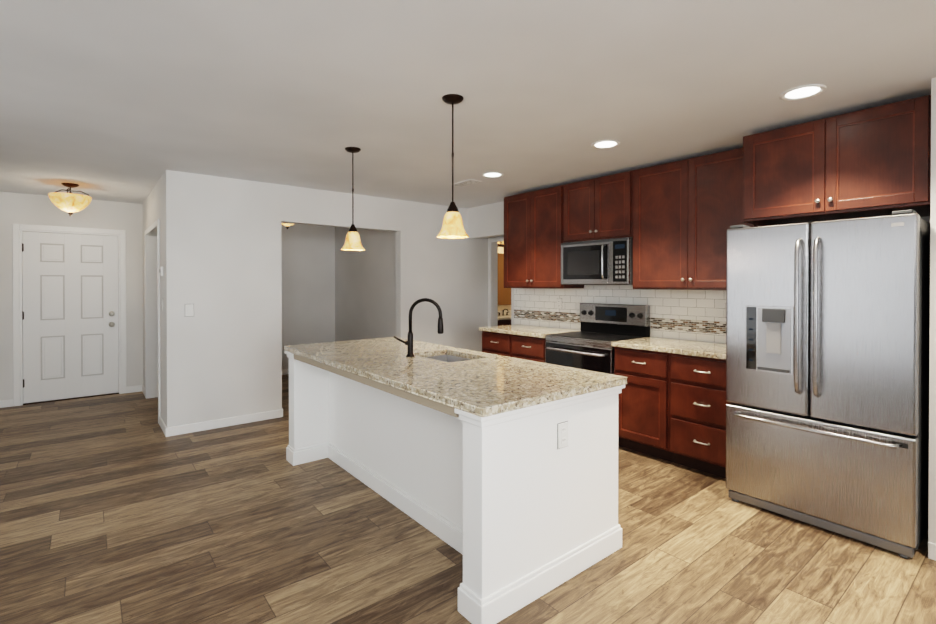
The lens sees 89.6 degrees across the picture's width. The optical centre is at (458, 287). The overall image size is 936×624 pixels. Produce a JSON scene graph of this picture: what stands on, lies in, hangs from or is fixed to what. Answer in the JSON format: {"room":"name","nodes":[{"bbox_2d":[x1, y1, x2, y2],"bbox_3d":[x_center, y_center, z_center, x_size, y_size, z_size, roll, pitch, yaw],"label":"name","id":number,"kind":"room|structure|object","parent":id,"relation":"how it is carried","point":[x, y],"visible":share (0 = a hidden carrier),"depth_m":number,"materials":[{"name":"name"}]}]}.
{"room":"kitchen","nodes":[
{"label":"kitchen","id":0,"kind":"room"},
{"bbox_2d":[143,174,165,424],"bbox_3d":[-3.439,0.144,5.399,0.120,2.480,2.255,0,0,-38],"label":"wall","id":1,"kind":"structure","parent":0,"point":[154,207],"depth_m":4.74,"materials":[{"name":"grey paint"}]},
{"bbox_2d":[141,385,144,395],"bbox_3d":[-4.055,1.337,6.080,0.014,0.085,0.435,0,0,-38],"label":"baseboard","id":2,"kind":"structure","parent":1,"relation":"attached to","point":[142,386],"depth_m":6.10,"materials":[{"name":"white"}]},
{"bbox_2d":[145,219,159,422],"bbox_3d":[-3.425,0.344,5.370,0.136,2.080,1.410,0,0,-38],"label":"door frame","id":3,"kind":"structure","parent":1,"relation":"attached to","point":[152,313],"depth_m":5.86,"materials":[{"name":"white wood"}]},
{"bbox_2d":[159,267,162,275],"bbox_3d":[-2.903,-0.156,4.600,0.024,0.090,0.120,0,0,-38],"label":"thermostat","id":4,"kind":"object","parent":1,"relation":"attached to","point":[160,271],"visible":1,"depth_m":4.56,"materials":[{"name":"white plastic"}]},
{"bbox_2d":[159,416,166,435],"bbox_3d":[-2.871,1.347,4.579,0.014,0.085,0.490,0,0,-38],"label":"baseboard","id":5,"kind":"structure","parent":1,"relation":"attached to","point":[161,422],"depth_m":4.55,"materials":[{"name":"white"}]},
{"bbox_2d":[0,192,334,405],"bbox_3d":[-2.820,0.131,7.399,9.800,2.480,0.120,0,0,-38],"label":"wall","id":6,"kind":"structure","parent":0,"point":[308,284],"depth_m":6.21,"materials":[{"name":"grey paint"}]},
{"bbox_2d":[0,399,12,407],"bbox_3d":[-5.850,1.345,4.934,1.738,0.085,0.014,0,0,-38],"label":"baseboard","id":7,"kind":"structure","parent":6,"relation":"attached to","point":[9,403],"depth_m":5.43,"materials":[{"name":"white"}]},
{"bbox_2d":[12,224,126,405],"bbox_3d":[-4.782,0.321,5.843,1.074,2.120,0.136,0,0,-38],"label":"door frame","id":8,"kind":"structure","parent":6,"relation":"attached to","point":[17,317],"depth_m":5.60,"materials":[{"name":"white paint"}]},
{"bbox_2d":[22,231,118,402],"bbox_3d":[-4.763,0.354,5.814,0.921,2.026,0.123,0,0,-38],"label":"entry door","id":9,"kind":"structure","parent":6,"relation":"in","point":[70,320],"depth_m":5.81,"materials":[{"name":"white paint"}]},
{"bbox_2d":[282,369,288,374],"bbox_3d":[-3.078,1.330,7.117,2.565,0.085,0.014,0,0,-38],"label":"baseboard","id":10,"kind":"structure","parent":6,"relation":"attached to","point":[285,371],"depth_m":7.38,"materials":[{"name":"white"}]},
{"bbox_2d":[164,170,487,427],"bbox_3d":[-1.131,0.142,5.706,4.125,2.480,0.120,0,0,-38],"label":"wall","id":11,"kind":"structure","parent":0,"point":[223,275],"depth_m":4.86,"materials":[{"name":"grey paint"}]},
{"bbox_2d":[185,304,193,316],"bbox_3d":[-2.566,0.220,4.493,0.078,0.122,0.010,0,0,-38],"label":"light switch","id":12,"kind":"object","parent":11,"relation":"attached to","point":[189,310],"visible":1,"depth_m":4.49,"materials":[{"name":"grey plastic"}]},
{"bbox_2d":[166,408,282,436],"bbox_3d":[-1.333,1.340,5.546,3.629,0.085,0.134,0,0,-38],"label":"baseboard","id":13,"kind":"structure","parent":11,"relation":"attached to","point":[209,425],"depth_m":4.67,"materials":[{"name":"white"}]},
{"bbox_2d":[335,227,395,341],"bbox_3d":[-1.331,0.133,7.061,0.120,2.480,2.255,0,0,-38],"label":"wall","id":14,"kind":"structure","parent":0,"point":[365,293],"depth_m":7.02,"materials":[{"name":"grey paint"}]},
{"bbox_2d":[0,374,935,623],"bbox_3d":[0.289,1.422,3.463,9.800,0.050,10.165,0,0,-38],"label":"floor","id":15,"kind":"structure","parent":0,"point":[119,509],"depth_m":2.52,"materials":[{"name":"brown wood"}]},
{"bbox_2d":[284,351,624,623],"bbox_3d":[-0.249,0.966,3.172,1.018,0.864,2.400,0,0,-38],"label":"kitchen island","id":16,"kind":"object","parent":15,"relation":"on","point":[517,509],"depth_m":2.37,"materials":[{"name":"white paint"}]},
{"bbox_2d":[452,385,623,418],"bbox_3d":[0.439,0.532,2.287,1.027,0.024,0.182,0,0,-38],"label":"trim","id":17,"kind":"structure","parent":16,"relation":"on","point":[574,397],"depth_m":2.07,"materials":[{"name":"white wood"}]},
{"bbox_2d":[284,337,627,416],"bbox_3d":[-0.253,0.495,3.164,1.033,0.038,2.441,0,0,-38],"label":"countertop","id":18,"kind":"structure","parent":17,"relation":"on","point":[482,384],"depth_m":2.59,"materials":[{"name":"beige stone"}]},
{"bbox_2d":[393,298,443,356],"bbox_3d":[-0.274,0.275,3.231,0.262,0.402,0.248,0,0,-38],"label":"faucet","id":19,"kind":"object","parent":18,"relation":"on","point":[409,341],"visible":1,"depth_m":3.22,"materials":[{"name":"black metal"}]},
{"bbox_2d":[426,355,470,361],"bbox_3d":[-0.075,0.616,3.282,0.404,0.203,0.544,0,0,-38],"label":"island sink","id":20,"kind":"object","parent":18,"relation":"in","point":[447,358],"visible":0.02,"depth_m":3.53,"materials":[{"name":"silver metal"}]},
{"bbox_2d":[557,421,567,448],"bbox_3d":[0.499,0.705,2.248,0.078,0.122,0.009,0,0,-38],"label":"outlet","id":21,"kind":"object","parent":16,"relation":"attached to","point":[562,434],"visible":1,"depth_m":2.24,"materials":[{"name":"white plastic"}]},
{"bbox_2d":[482,331,511,356],"bbox_3d":[0.638,0.941,5.436,0.661,0.884,0.483,0,0,-38],"label":"base cabinet","id":22,"kind":"object","parent":15,"relation":"on","point":[497,343],"visible":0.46,"depth_m":5.22,"materials":[{"name":"brown wood"}]},
{"bbox_2d":[479,324,580,337],"bbox_3d":[0.786,0.481,5.247,0.640,0.038,0.987,0,0,-38],"label":"countertop","id":23,"kind":"structure","parent":22,"relation":"on","point":[530,331],"depth_m":5.16,"materials":[{"name":"beige stone"}]},
{"bbox_2d":[498,317,510,325],"bbox_3d":[0.959,0.962,8.669,1.400,0.800,0.578,0,0,-38],"label":"bathroom vanity","id":24,"kind":"object","parent":15,"relation":"on","point":[505,320],"depth_m":8.23,"materials":[{"name":"brown wood"}]},
{"bbox_2d":[498,309,509,316],"bbox_3d":[0.870,0.461,8.778,0.304,0.129,0.160,0,0,-38],"label":"faucet","id":25,"kind":"object","parent":24,"relation":"on","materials":[{"name":"beige"}]},
{"bbox_2d":[512,334,546,362],"bbox_3d":[0.939,0.944,5.055,0.661,0.884,0.484,0,0,-38],"label":"base cabinet","id":26,"kind":"object","parent":15,"relation":"on","point":[528,348],"visible":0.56,"depth_m":4.85,"materials":[{"name":"brown wood"}]},
{"bbox_2d":[545,303,649,441],"bbox_3d":[1.305,0.779,4.543,0.693,1.222,0.760,0,0,-38],"label":"range","id":27,"kind":"object","parent":15,"relation":"on","point":[588,346],"visible":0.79,"depth_m":4.50,"materials":[{"name":"grey metal"}]},
{"bbox_2d":[614,347,673,461],"bbox_3d":[1.720,0.951,4.065,0.661,0.884,0.494,0,0,-38],"label":"base cabinet","id":28,"kind":"object","parent":15,"relation":"on","point":[644,411],"depth_m":3.86,"materials":[{"name":"brown wood"}]},
{"bbox_2d":[670,353,730,477],"bbox_3d":[2.033,0.953,3.668,0.661,0.884,0.513,0,0,-38],"label":"base cabinet","id":29,"kind":"object","parent":15,"relation":"on","point":[698,402],"visible":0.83,"depth_m":3.51,"materials":[{"name":"brown wood"}]},
{"bbox_2d":[611,337,725,359],"bbox_3d":[1.880,0.490,3.859,0.640,0.038,1.017,0,0,-38],"label":"countertop","id":30,"kind":"structure","parent":29,"relation":"on","point":[695,348],"depth_m":3.82,"materials":[{"name":"beige stone"}]},
{"bbox_2d":[726,209,929,558],"bbox_3d":[2.336,0.499,2.979,0.897,1.802,0.910,0,0,-38],"label":"refrigerator","id":31,"kind":"object","parent":15,"relation":"on","point":[827,364],"visible":1,"depth_m":2.65,"materials":[{"name":"grey metal"}]},
{"bbox_2d":[0,0,935,208],"bbox_3d":[0.289,-1.108,3.446,9.800,0.050,10.165,0,0,-38],"label":"ceiling","id":32,"kind":"structure","parent":0,"point":[129,101],"depth_m":2.50,"materials":[{"name":"white paint"}]},
{"bbox_2d":[48,183,91,216],"bbox_3d":[-4.118,-0.921,5.000,0.360,0.345,0.360,0,0,-38],"label":"light","id":33,"kind":"object","parent":32,"relation":"attached to","point":[70,203],"visible":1,"depth_m":4.92,"materials":[{"name":"beige glass"}]},
{"bbox_2d":[281,223,293,228],"bbox_3d":[-2.247,-0.929,6.181,0.360,0.345,0.360,0,0,-38],"label":"light","id":34,"kind":"object","parent":32,"relation":"attached to","point":[287,225],"visible":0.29,"depth_m":6.14,"materials":[{"name":"beige glass"}]},
{"bbox_2d":[341,147,364,250],"bbox_3d":[-0.830,-0.689,3.700,0.188,0.792,0.188,0,0,-38],"label":"pendant light","id":35,"kind":"object","parent":32,"relation":"hanging from","point":[352,241],"visible":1,"depth_m":3.67,"materials":[{"name":"beige glass"}]},
{"bbox_2d":[436,94,468,238],"bbox_3d":[-0.034,-0.682,2.690,0.188,0.792,0.188,0,0,-38],"label":"pendant light","id":36,"kind":"object","parent":32,"relation":"hanging from","point":[452,227],"visible":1,"depth_m":2.66,"materials":[{"name":"beige glass"}]},
{"bbox_2d":[450,179,481,186],"bbox_3d":[0.075,-1.088,4.930,0.160,0.008,0.340,0,0,-38],"label":"ceiling vent","id":37,"kind":"object","parent":32,"relation":"in","point":[466,182],"visible":0.98,"depth_m":4.89,"materials":[{"name":"white metal"}]},
{"bbox_2d":[482,172,503,177],"bbox_3d":[0.329,-1.086,4.559,0.210,0.008,0.210,0,0,-38],"label":"recessed light","id":38,"kind":"object","parent":32,"relation":"in","point":[493,174],"visible":0.98,"depth_m":4.54,"materials":[{"name":"white"}]},
{"bbox_2d":[591,140,619,148],"bbox_3d":[1.112,-1.080,3.566,0.210,0.008,0.210,0,0,-38],"label":"recessed light","id":39,"kind":"object","parent":32,"relation":"in","point":[604,144],"visible":1,"depth_m":3.57,"materials":[{"name":"white"}]},
{"bbox_2d":[780,84,826,100],"bbox_3d":[1.898,-1.073,2.601,0.210,0.008,0.210,0,0,-38],"label":"recessed light","id":40,"kind":"object","parent":32,"relation":"in","point":[803,92],"visible":1,"depth_m":2.60,"materials":[{"name":"white"}]},
{"bbox_2d":[498,241,510,310],"bbox_3d":[0.639,0.121,8.859,2.560,2.480,0.120,0,0,-38],"label":"wall","id":41,"kind":"structure","parent":0,"point":[502,307],"depth_m":8.92,"materials":[{"name":"beige paint"}]},
{"bbox_2d":[498,253,510,304],"bbox_3d":[0.783,-0.149,8.884,1.300,0.980,0.012,0,0,-38],"label":"bathroom mirror","id":42,"kind":"object","parent":41,"relation":"attached to","point":[504,296],"visible":0.29,"depth_m":8.91,"materials":[{"name":"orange mirror"}]},
{"bbox_2d":[468,201,929,343],"bbox_3d":[1.631,0.148,4.805,0.120,2.480,4.715,0,0,-38],"label":"wall","id":43,"kind":"structure","parent":0,"point":[485,221],"depth_m":6.27,"materials":[{"name":"grey paint"}]},
{"bbox_2d":[504,185,583,287],"bbox_3d":[0.921,-0.523,5.282,0.397,1.065,0.880,0,0,-38],"label":"upper cabinet","id":44,"kind":"object","parent":43,"relation":"attached to","point":[533,230],"visible":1,"depth_m":5.13,"materials":[{"name":"brown wood"}]},
{"bbox_2d":[564,170,632,242],"bbox_3d":[1.436,-0.753,4.626,0.397,0.595,0.781,0,0,-38],"label":"upper cabinet","id":45,"kind":"object","parent":43,"relation":"attached to","point":[600,208],"visible":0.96,"depth_m":4.48,"materials":[{"name":"brown wood"}]},
{"bbox_2d":[561,237,632,284],"bbox_3d":[1.409,-0.238,4.611,0.443,0.430,0.772,0,0,-38],"label":"microwave","id":46,"kind":"object","parent":45,"relation":"attached to","point":[602,262],"visible":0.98,"depth_m":4.45,"materials":[{"name":"grey metal"}]},
{"bbox_2d":[514,285,725,343],"bbox_3d":[1.574,0.188,4.770,0.012,0.800,2.840,0,0,-38],"label":"tile backsplash","id":47,"kind":"structure","parent":43,"relation":"attached to","point":[696,315],"depth_m":4.46,"materials":[{"name":"tile"}]},
{"bbox_2d":[633,147,760,289],"bbox_3d":[1.990,-0.514,3.925,0.397,1.065,1.005,0,0,-38],"label":"upper cabinet","id":48,"kind":"object","parent":43,"relation":"attached to","point":[687,213],"visible":0.75,"depth_m":3.83,"materials":[{"name":"brown wood"}]},
{"bbox_2d":[743,94,930,225],"bbox_3d":[2.482,-0.746,3.073,0.677,0.590,0.936,0,0,-38],"label":"upper cabinet","id":49,"kind":"object","parent":43,"relation":"attached to","point":[872,162],"visible":1,"depth_m":2.83,"materials":[{"name":"brown wood"}]},
{"bbox_2d":[928,78,935,543],"bbox_3d":[3.703,0.170,1.555,0.890,2.480,2.955,0,0,-38],"label":"wall","id":50,"kind":"structure","parent":0,"point":[932,459],"depth_m":2.43,"materials":[{"name":"grey paint"}]},
{"bbox_2d":[928,542,935,560],"bbox_3d":[3.311,1.369,1.331,0.014,0.085,2.835,0,0,-38],"label":"baseboard","id":51,"kind":"structure","parent":50,"relation":"attached to","point":[931,550],"depth_m":2.43,"materials":[{"name":"white"}]},
{"bbox_3d":[0.933,0.138,6.321,0.120,2.480,1.470,0,0,-38],"label":"wall","id":52,"kind":"structure","parent":0,"visible":0},
{"bbox_2d":[488,237,503,325],"bbox_3d":[0.739,0.336,6.556,0.136,2.080,0.858,0,0,-38],"label":"door frame","id":53,"kind":"structure","parent":52,"relation":"attached to","point":[492,281],"depth_m":6.83,"materials":[{"name":"white"}]}
]}

